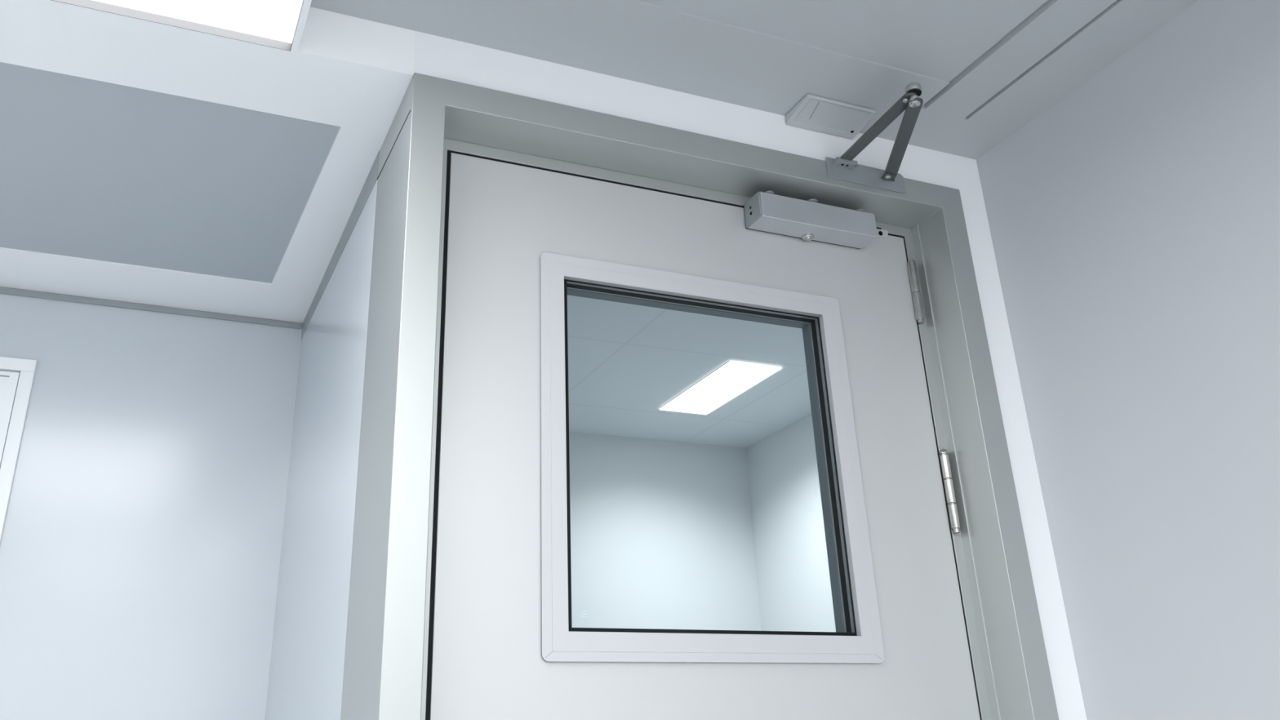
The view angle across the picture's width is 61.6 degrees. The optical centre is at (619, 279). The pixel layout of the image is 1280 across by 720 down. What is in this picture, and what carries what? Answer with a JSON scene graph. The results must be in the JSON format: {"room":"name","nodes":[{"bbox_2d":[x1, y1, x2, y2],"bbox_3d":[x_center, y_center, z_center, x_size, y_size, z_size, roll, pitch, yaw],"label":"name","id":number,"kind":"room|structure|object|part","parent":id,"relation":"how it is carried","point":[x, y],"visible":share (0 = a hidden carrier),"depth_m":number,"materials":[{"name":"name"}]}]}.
{"room":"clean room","nodes":[
{"label":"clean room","id":0,"kind":"room"},
{"bbox_2d":[0,293,302,719],"bbox_3d":[-1.755,0.832,1.710,2.260,2.400,0.060,9,-27,-22],"label":"wall","id":1,"kind":"structure","parent":0,"point":[140,545],"depth_m":2.22,"materials":[{"name":"white paint"}]},
{"bbox_2d":[0,356,37,543],"bbox_3d":[-1.595,1.019,1.654,0.903,2.003,0.014,9,-27,-22],"label":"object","id":2,"kind":"structure","parent":1,"relation":"in","point":[9,380],"depth_m":2.18,"materials":[{"name":"white plastic"}]},
{"bbox_2d":[0,286,302,328],"bbox_3d":[-1.747,-0.043,2.089,2.197,0.014,0.006,9,-27,-22],"label":"trim","id":3,"kind":"structure","parent":1,"relation":"attached to","point":[2,290],"depth_m":2.38,"materials":[{"name":"grey metal"}]},
{"bbox_2d":[0,0,415,324],"bbox_3d":[-0.919,-0.958,0.350,2.260,0.150,4.267,9,-27,-22],"label":"ceiling","id":4,"kind":"structure","parent":0,"point":[351,73],"depth_m":1.65,"materials":[{"name":"white paint"}]},
{"bbox_2d":[0,62,340,283],"bbox_3d":[-1.131,-0.209,1.820,1.176,0.016,0.675,9,-27,-22],"label":"ceiling panel","id":5,"kind":"object","parent":4,"relation":"attached to","point":[91,169],"visible":0.8,"depth_m":1.89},
{"bbox_2d":[51,0,303,51],"bbox_3d":[-0.516,-0.623,0.968,0.600,0.028,1.200,9,-27,-22],"label":"recessed light","id":6,"kind":"object","parent":4,"relation":"in","point":[273,24],"visible":1,"depth_m":1.51,"materials":[{"name":"white plastic"}]},
{"bbox_2d":[93,0,302,43],"bbox_3d":[-0.516,-0.627,0.970,0.598,0.008,1.198,9,-27,-22],"label":"diffuser","id":7,"kind":"object","parent":6,"relation":"attached to","point":[252,21],"depth_m":1.51,"materials":[{"name":"white plastic"}]},
{"bbox_2d":[264,149,380,719],"bbox_3d":[-0.948,1.093,2.709,0.046,2.700,2.917,9,-27,-22],"label":"wall partition","id":8,"kind":"structure","parent":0,"point":[307,661],"depth_m":1.88,"materials":[{"name":"white paint"}]},
{"bbox_2d":[301,151,379,338],"bbox_3d":[-0.575,-0.032,2.159,0.001,0.054,0.824,9,-27,-22],"label":"trim","id":9,"kind":"structure","parent":8,"relation":"attached to","point":[371,179],"depth_m":2.05,"materials":[{"name":"grey metal"}]},
{"bbox_2d":[568,431,760,631],"bbox_3d":[-0.395,1.862,4.317,2.399,2.600,0.060,9,-27,-22],"label":"wall","id":10,"kind":"structure","parent":0,"point":[662,538],"depth_m":4.90,"materials":[{"name":"white paint"}]},
{"bbox_2d":[567,294,811,448],"bbox_3d":[0.132,0.086,3.697,2.399,0.080,2.902,9,-27,-22],"label":"ceiling","id":11,"kind":"structure","parent":0,"point":[626,362],"depth_m":4.20,"materials":[{"name":"white paint"}]},
{"bbox_2d":[659,360,781,414],"bbox_3d":[0.403,0.451,4.426,0.230,0.014,0.628,9,-27,-22],"label":"recessed light","id":12,"kind":"object","parent":11,"relation":"in","point":[731,379],"visible":1,"depth_m":4.39,"materials":[{"name":"white plastic"}]},
{"bbox_2d":[380,31,1086,719],"bbox_3d":[0.855,0.652,1.887,2.600,2.700,0.230,9,-27,-22],"label":"wall","id":13,"kind":"structure","parent":0,"point":[437,56],"depth_m":1.82,"materials":[{"name":"white paint"}]},
{"bbox_2d":[340,72,1058,719],"bbox_3d":[0.151,0.788,1.478,1.041,2.160,0.243,9,-27,-22],"label":"door frame","id":14,"kind":"structure","parent":13,"relation":"attached to","point":[388,652],"depth_m":1.69,"materials":[{"name":"grey paint"}]},
{"bbox_2d":[430,152,980,719],"bbox_3d":[0.160,0.818,1.462,0.881,2.084,0.064,9,-27,-22],"label":"door","id":15,"kind":"structure","parent":13,"relation":"in","point":[522,240],"depth_m":1.66,"materials":[{"name":"grey paint"}]},
{"bbox_3d":[0.126,0.288,1.708,0.483,0.536,0.003,9,-27,-22],"label":"glass pane","id":16,"kind":"part","parent":15,"relation":"part of","materials":[{"name":"clear glass"}]},
{"bbox_3d":[0.136,0.278,1.687,0.483,0.536,0.003,9,-27,-22],"label":"glass pane","id":17,"kind":"part","parent":15,"relation":"part of","materials":[{"name":"clear glass"}]},
{"bbox_2d":[743,82,923,248],"bbox_3d":[0.427,-0.188,1.840,0.314,0.139,0.327,9,-27,-22],"label":"door closer","id":18,"kind":"object","parent":15,"relation":"attached to","point":[766,211],"depth_m":1.90,"materials":[{"name":"silver metal"}]},
{"bbox_3d":[0.332,-0.094,1.945,0.242,0.046,0.003,9,-27,-22],"label":"backing plate","id":19,"kind":"part","parent":18,"relation":"part of","materials":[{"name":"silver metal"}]},
{"bbox_3d":[0.444,-0.186,1.934,0.168,0.042,0.003,9,-27,-22],"label":"foot plate","id":20,"kind":"part","parent":18,"relation":"part of","materials":[{"name":"grey metal"}]},
{"bbox_3d":[0.435,-0.254,1.817,0.024,0.007,0.217,7,-26,-19],"label":"arm","id":21,"kind":"part","parent":18,"relation":"part of","materials":[{"name":"metal"}]},
{"bbox_3d":[0.469,-0.091,2.010,0.080,0.020,0.002,9,-27,-22],"label":"plate","id":22,"kind":"part","parent":18,"relation":"part of","materials":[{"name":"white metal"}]},
{"bbox_2d":[906,88,921,96],"bbox_3d":[0.474,-0.299,1.732,0.025,0.003,0.025,9,-27,-22],"label":"washer","id":23,"kind":"object","parent":18,"relation":"in","point":[910,92],"depth_m":1.73,"materials":[{"name":"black metal"}]},
{"bbox_2d":[906,259,924,324],"bbox_3d":[0.550,0.024,1.989,0.021,0.128,0.016,9,-27,-22],"label":"hinge","id":24,"kind":"object","parent":13,"relation":"attached to","point":[912,268],"visible":1,"depth_m":1.98,"materials":[{"name":"metal"}]},
{"bbox_2d":[939,448,960,533],"bbox_3d":[0.566,0.362,1.836,0.021,0.145,0.016,9,-27,-22],"label":"hinge","id":25,"kind":"object","parent":13,"relation":"attached to","point":[944,457],"visible":1,"depth_m":1.83,"materials":[{"name":"metal"}]},
{"bbox_2d":[310,0,1199,159],"bbox_3d":[0.782,-0.964,0.540,1.334,0.080,3.208,9,-27,-22],"label":"ceiling","id":26,"kind":"structure","parent":0,"point":[984,70],"depth_m":1.74,"materials":[{"name":"white paint"}]},
{"bbox_3d":[0.379,-0.292,1.912,0.127,0.016,0.055,9,-27,-22],"label":"panel","id":27,"kind":"part","parent":26,"relation":"part of","materials":[{"name":"white plastic"}]},
{"bbox_2d":[745,413,835,631],"bbox_3d":[1.259,1.455,3.560,0.060,2.600,2.842,9,-27,-22],"label":"wall","id":28,"kind":"structure","parent":0,"point":[794,592],"depth_m":4.81,"materials":[{"name":"white paint"}]},
{"bbox_2d":[976,0,1279,719],"bbox_3d":[1.402,0.157,0.310,0.060,2.254,3.208,9,-27,-22],"label":"wall","id":29,"kind":"structure","parent":0,"point":[1134,221],"depth_m":1.64,"materials":[{"name":"white paint"}]}
]}

